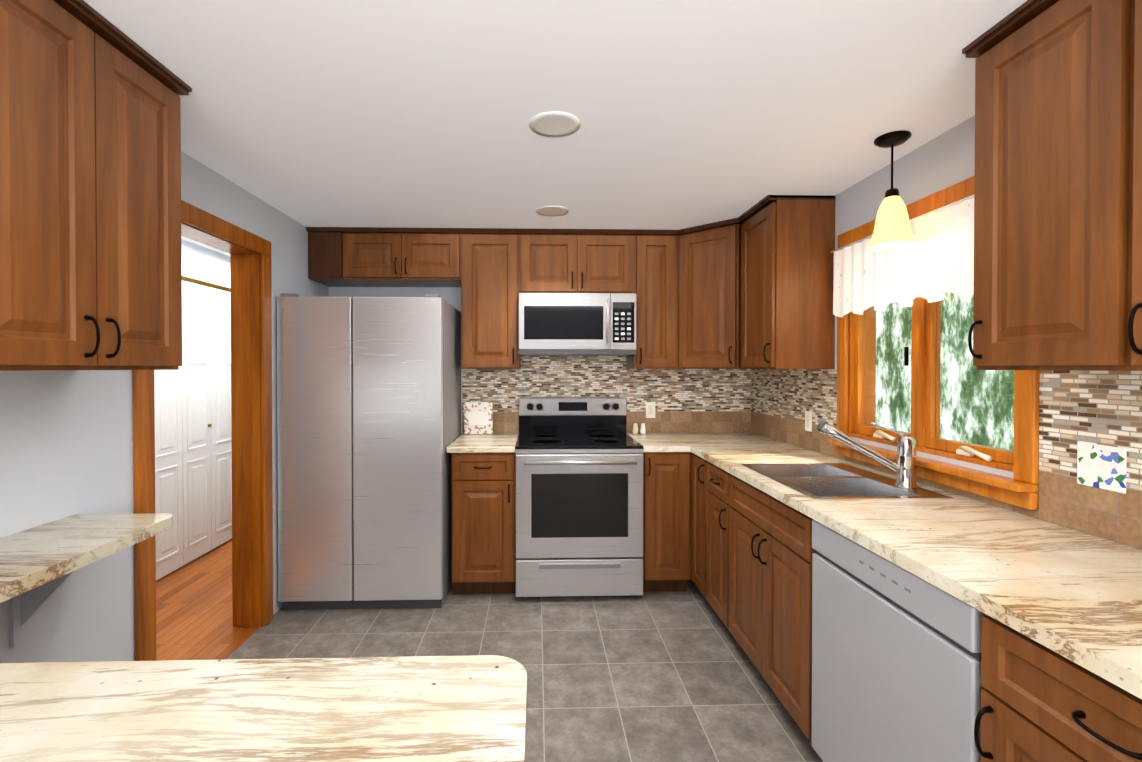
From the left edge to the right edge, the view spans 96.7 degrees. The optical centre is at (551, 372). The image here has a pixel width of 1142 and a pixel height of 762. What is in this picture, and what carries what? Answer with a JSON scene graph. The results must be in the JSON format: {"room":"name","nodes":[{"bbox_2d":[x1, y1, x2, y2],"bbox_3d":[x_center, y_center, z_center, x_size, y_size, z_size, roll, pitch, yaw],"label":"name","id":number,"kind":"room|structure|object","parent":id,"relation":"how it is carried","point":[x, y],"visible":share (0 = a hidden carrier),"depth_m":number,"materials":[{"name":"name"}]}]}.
{"room":"kitchen","nodes":[
{"label":"kitchen","id":0,"kind":"room"},
{"bbox_2d":[0,151,328,662],"bbox_3d":[-1.577,0.229,1.236,0.130,2.280,8.000,0,1,-2],"label":"wall","id":1,"kind":"structure","parent":0,"point":[66,443],"depth_m":1.68,"materials":[{"name":"grey paint"}]},
{"bbox_2d":[10,572,71,646],"bbox_3d":[-1.387,0.628,1.446,0.258,0.278,0.050,0,1,-2],"label":"shelf bracket","id":2,"kind":"object","parent":1,"relation":"attached to","point":[25,607],"visible":0.23,"depth_m":1.44,"materials":[{"name":"grey paint"}]},
{"bbox_2d":[0,0,191,370],"bbox_3d":[-1.343,-0.458,1.302,0.338,0.904,0.650,0,1,-2],"label":"upper cabinet","id":3,"kind":"object","parent":1,"relation":"attached to","point":[90,203],"depth_m":1.28,"materials":[{"name":"brown wood"}]},
{"bbox_2d":[133,200,272,660],"bbox_3d":[-1.608,0.324,2.317,0.172,2.070,0.940,0,1,-2],"label":"door frame","id":4,"kind":"structure","parent":1,"relation":"attached to","point":[251,428],"depth_m":2.69,"materials":[{"name":"brown wood"}]},
{"bbox_2d":[181,239,230,277],"bbox_3d":[-2.595,0.222,2.007,0.100,2.280,6.400,0,1,-2],"label":"wall","id":5,"kind":"structure","parent":0,"point":[202,258],"depth_m":3.80,"materials":[{"name":"grey paint"}]},
{"bbox_2d":[154,264,231,580],"bbox_3d":[-2.556,0.299,3.357,0.049,2.100,2.315,0,1,-2],"label":"door","id":6,"kind":"structure","parent":5,"relation":"in","point":[193,456],"depth_m":3.65,"materials":[{"name":"white paint"}]},
{"bbox_2d":[156,539,822,761],"bbox_3d":[-0.577,1.394,1.276,4.190,0.050,8.000,0,1,-2],"label":"floor","id":7,"kind":"structure","parent":0,"point":[671,676],"depth_m":2.47,"materials":[{"name":"tile"}]},
{"bbox_2d":[277,293,460,609],"bbox_3d":[-1.097,0.451,3.235,0.921,1.800,0.737,0,1,-2],"label":"refrigerator","id":8,"kind":"object","parent":7,"relation":"on","point":[369,409],"visible":1,"depth_m":2.87,"materials":[{"name":"grey metal"}]},
{"bbox_2d":[452,453,515,593],"bbox_3d":[-0.417,0.911,3.321,0.377,0.876,0.628,0,1,-2],"label":"base cabinet","id":9,"kind":"object","parent":7,"relation":"on","point":[483,523],"depth_m":3.01,"materials":[{"name":"brown wood"}]},
{"bbox_2d":[446,433,518,452],"bbox_3d":[-0.430,0.453,3.312,0.403,0.035,0.638,0,1,-2],"label":"countertop","id":10,"kind":"structure","parent":9,"relation":"on","point":[488,443],"depth_m":3.13,"materials":[{"name":"stone"}]},
{"bbox_2d":[463,402,492,433],"bbox_3d":[-0.513,0.317,3.533,0.200,0.231,0.056,0,1,-2],"label":"plaque","id":11,"kind":"object","parent":10,"relation":"on","point":[478,417],"visible":0.98,"depth_m":3.53,"materials":[{"name":"white ceramic"}]},
{"bbox_2d":[515,397,643,597],"bbox_3d":[0.155,0.765,3.283,0.758,1.170,0.715,0,1,-2],"label":"range","id":12,"kind":"object","parent":7,"relation":"on","point":[579,490],"visible":1,"depth_m":2.99,"materials":[{"name":"grey metal"}]},
{"bbox_2d":[642,452,692,591],"bbox_3d":[0.680,0.911,3.353,0.290,0.876,0.628,0,1,-2],"label":"base cabinet","id":13,"kind":"object","parent":7,"relation":"on","point":[666,557],"depth_m":3.04,"materials":[{"name":"brown wood"}]},
{"bbox_2d":[691,454,702,593],"bbox_3d":[1.154,0.915,2.936,0.628,0.876,0.268,0,1,-2],"label":"base cabinet","id":14,"kind":"object","parent":7,"relation":"on","point":[696,461],"depth_m":2.94,"materials":[{"name":"brown wood"}]},
{"bbox_2d":[703,459,794,626],"bbox_3d":[1.163,0.918,2.637,0.628,0.876,0.332,0,1,-2],"label":"base cabinet","id":15,"kind":"object","parent":7,"relation":"on","point":[723,491],"depth_m":2.58,"materials":[{"name":"brown wood"}]},
{"bbox_2d":[727,510,814,740],"bbox_3d":[1.179,1.021,2.098,0.628,0.680,0.748,0,1,-2],"label":"base cabinet","id":16,"kind":"object","parent":7,"relation":"on","point":[752,550],"depth_m":1.97,"materials":[{"name":"brown wood"}]},
{"bbox_2d":[811,519,985,761],"bbox_3d":[1.187,0.929,1.403,0.615,0.877,0.636,0,1,-2],"label":"dishwasher","id":17,"kind":"object","parent":7,"relation":"on","point":[896,663],"visible":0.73,"depth_m":1.34,"materials":[{"name":"grey metal"}]},
{"bbox_2d":[974,614,1141,761],"bbox_3d":[1.215,0.935,0.826,0.628,0.876,0.510,0,1,-2],"label":"base cabinet","id":18,"kind":"object","parent":7,"relation":"on","point":[1038,704],"depth_m":0.93,"materials":[{"name":"brown wood"}]},
{"bbox_2d":[626,432,1141,698],"bbox_3d":[1.051,0.471,1.444,0.921,0.035,4.458,0,1,-2],"label":"countertop","id":19,"kind":"structure","parent":18,"relation":"on","point":[1073,595],"depth_m":1.27,"materials":[{"name":"stone"}]},
{"bbox_2d":[632,423,637,433],"bbox_3d":[0.587,0.394,3.571,0.042,0.078,0.042,0,1,-2],"label":"shaker","id":20,"kind":"object","parent":19,"relation":"on","point":[635,429],"visible":1,"depth_m":3.56,"materials":[{"name":"beige ceramic"}]},
{"bbox_2d":[640,423,645,433],"bbox_3d":[0.642,0.394,3.573,0.042,0.078,0.042,0,1,-2],"label":"shaker","id":21,"kind":"object","parent":19,"relation":"on","point":[643,429],"visible":1,"depth_m":3.56,"materials":[{"name":"white ceramic"}]},
{"bbox_2d":[740,463,953,499],"bbox_3d":[1.169,0.540,2.129,0.506,0.194,0.656,0,1,-2],"label":"sink basin","id":22,"kind":"object","parent":19,"relation":"in","point":[828,481],"visible":0.33,"depth_m":2.13,"materials":[{"name":"silver metal"}]},
{"bbox_2d":[816,421,917,488],"bbox_3d":[1.252,0.318,2.023,0.325,0.252,0.184,0,1,-2],"label":"faucet","id":23,"kind":"object","parent":19,"relation":"on","point":[904,467],"visible":1,"depth_m":1.98,"materials":[{"name":"silver metal"}]},
{"bbox_3d":[-0.793,0.939,0.362,1.374,0.877,0.914,0,1,-2],"label":"base cabinet","id":24,"kind":"object","parent":7,"relation":"on","visible":0},
{"bbox_2d":[0,513,526,761],"bbox_3d":[-0.759,0.480,0.477,1.458,0.035,2.330,0,1,-2],"label":"countertop","id":25,"kind":"structure","parent":24,"relation":"on","point":[471,708],"depth_m":0.71,"materials":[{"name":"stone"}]},
{"bbox_2d":[329,287,667,434],"bbox_3d":[-0.003,0.206,3.708,3.160,2.280,0.130,0,1,-2],"label":"wall","id":26,"kind":"structure","parent":0,"point":[451,296],"depth_m":3.60,"materials":[{"name":"grey paint"}]},
{"bbox_2d":[306,227,361,286],"bbox_3d":[-1.464,-0.768,3.425,0.219,0.323,0.328,0,1,-2],"label":"upper cabinet","id":27,"kind":"object","parent":26,"relation":"attached to","point":[324,243],"depth_m":3.26,"materials":[{"name":"brown wood"}]},
{"bbox_2d":[342,227,461,286],"bbox_3d":[-0.975,-0.769,3.439,0.759,0.323,0.328,0,1,-2],"label":"upper cabinet","id":28,"kind":"object","parent":26,"relation":"attached to","point":[371,256],"depth_m":3.28,"materials":[{"name":"brown wood"}]},
{"bbox_2d":[458,228,521,368],"bbox_3d":[-0.408,-0.478,3.458,0.375,0.904,0.328,0,1,-2],"label":"upper cabinet","id":29,"kind":"object","parent":26,"relation":"attached to","point":[491,284],"depth_m":3.30,"materials":[{"name":"brown wood"}]},
{"bbox_2d":[522,229,637,293],"bbox_3d":[0.159,-0.725,3.472,0.760,0.410,0.328,0,1,-2],"label":"upper cabinet","id":30,"kind":"object","parent":26,"relation":"attached to","point":[553,260],"depth_m":3.31,"materials":[{"name":"brown wood"}]},
{"bbox_2d":[519,293,636,355],"bbox_3d":[0.161,-0.316,3.423,0.758,0.394,0.430,0,1,-2],"label":"microwave","id":31,"kind":"object","parent":30,"relation":"attached to","point":[577,324],"visible":1,"depth_m":3.25,"materials":[{"name":"grey metal"}]},
{"bbox_2d":[462,356,749,432],"bbox_3d":[0.394,0.156,3.648,2.070,0.551,0.007,0,1,-2],"label":"tile backsplash","id":32,"kind":"structure","parent":26,"relation":"attached to","point":[686,400],"depth_m":3.65,"materials":[{"name":"tile"}]},
{"bbox_2d":[646,402,654,417],"bbox_3d":[0.710,0.269,3.653,0.070,0.115,0.006,0,1,-2],"label":"electrical outlet plate","id":33,"kind":"object","parent":32,"relation":"attached to","point":[650,409],"depth_m":3.65,"materials":[{"name":"white plastic"}]},
{"bbox_2d":[626,230,677,368],"bbox_3d":[0.676,-0.478,3.490,0.275,0.904,0.328,0,1,-2],"label":"upper cabinet","id":34,"kind":"object","parent":26,"relation":"attached to","point":[657,296],"depth_m":3.33,"materials":[{"name":"brown wood"}]},
{"bbox_2d":[678,218,741,368],"bbox_3d":[0.978,-0.482,3.208,0.280,0.892,0.279,0,1,-2],"label":"upper cabinet","id":35,"kind":"object","parent":26,"relation":"attached to","point":[684,285],"depth_m":3.18,"materials":[{"name":"brown wood"}]},
{"bbox_2d":[83,0,1026,256],"bbox_3d":[-0.512,-0.921,1.256,4.320,0.020,8.000,0,1,-2],"label":"ceiling","id":36,"kind":"structure","parent":0,"point":[395,113],"depth_m":1.69,"materials":[{"name":"white paint"}]},
{"bbox_2d":[535,205,568,216],"bbox_3d":[0.000,-0.923,2.902,0.190,0.006,0.190,0,1,-2],"label":"recessed light","id":37,"kind":"object","parent":36,"relation":"in","point":[551,211],"visible":0.98,"depth_m":2.90,"materials":[{"name":"white paint"}]},
{"bbox_2d":[529,111,579,136],"bbox_3d":[0.010,-0.913,1.872,0.190,0.006,0.190,0,1,-2],"label":"recessed light","id":38,"kind":"object","parent":36,"relation":"in","point":[554,124],"visible":1,"depth_m":1.87,"materials":[{"name":"white paint"}]},
{"bbox_2d":[866,130,918,250],"bbox_3d":[1.327,-0.705,1.982,0.172,0.424,0.172,0,1,-2],"label":"pendant light","id":39,"kind":"object","parent":36,"relation":"hanging from","point":[892,229],"visible":1,"depth_m":1.95,"materials":[{"name":"yellow glass"}]},
{"bbox_2d":[834,115,1037,510],"bbox_3d":[1.605,0.236,0.508,0.130,2.280,6.360,0,1,-2],"label":"wall","id":40,"kind":"structure","parent":0,"point":[946,159],"depth_m":2.07,"materials":[{"name":"grey paint"}]},
{"bbox_2d":[738,195,834,368],"bbox_3d":[1.307,-0.472,2.856,0.328,0.904,0.425,0,1,-2],"label":"upper cabinet","id":41,"kind":"object","parent":40,"relation":"attached to","point":[788,319],"depth_m":2.65,"materials":[{"name":"brown wood"}]},
{"bbox_2d":[827,176,1039,509],"bbox_3d":[1.525,-0.138,2.083,0.200,1.118,1.036,0,1,-2],"label":"window","id":42,"kind":"structure","parent":40,"relation":"in","point":[856,374],"depth_m":2.03,"materials":[{"name":"brown wood"}]},
{"bbox_2d":[830,195,973,317],"bbox_3d":[1.450,-0.444,2.078,0.024,0.351,1.060,0,1,-2],"label":"valance curtain","id":43,"kind":"object","parent":42,"relation":"hanging from","point":[935,263],"visible":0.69,"depth_m":2.01,"materials":[{"name":"white fabric"},{"name":"lace"}]},
{"bbox_2d":[750,369,1141,549],"bbox_3d":[1.507,0.223,1.454,0.007,0.459,4.458,0,1,-2],"label":"tile backsplash","id":44,"kind":"structure","parent":40,"relation":"attached to","point":[1097,407],"depth_m":1.49,"materials":[{"name":"tile"}]},
{"bbox_2d":[805,411,811,431],"bbox_3d":[1.460,0.276,2.890,0.006,0.115,0.070,0,1,-2],"label":"electrical outlet plate","id":45,"kind":"object","parent":44,"relation":"attached to","point":[808,414],"depth_m":2.88,"materials":[{"name":"white plastic"}]},
{"bbox_2d":[1077,442,1126,493],"bbox_3d":[1.504,0.258,1.391,0.006,0.120,0.120,0,1,-2],"label":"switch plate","id":46,"kind":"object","parent":44,"relation":"attached to","point":[1102,467],"depth_m":1.38,"materials":[{"name":"white ceramic"}]},
{"bbox_2d":[962,0,1113,370],"bbox_3d":[1.353,-0.457,1.249,0.328,0.904,0.380,0,1,-2],"label":"upper cabinet","id":47,"kind":"object","parent":40,"relation":"attached to","point":[1058,201],"depth_m":1.23,"materials":[{"name":"brown wood"}]},
{"bbox_2d":[1110,0,1141,370],"bbox_3d":[1.364,-0.454,0.870,0.328,0.904,0.380,0,1,-2],"label":"upper cabinet","id":48,"kind":"object","parent":40,"relation":"attached to","point":[1126,122],"depth_m":1.07,"materials":[{"name":"brown wood"}]},
{"label":"outside","id":49,"kind":"structure","parent":0,"visible":0},
{"bbox_2d":[875,291,1013,450],"bbox_3d":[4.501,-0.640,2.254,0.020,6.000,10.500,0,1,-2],"label":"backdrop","id":50,"kind":"structure","parent":49,"point":[890,409],"depth_m":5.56,"materials":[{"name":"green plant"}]}
]}

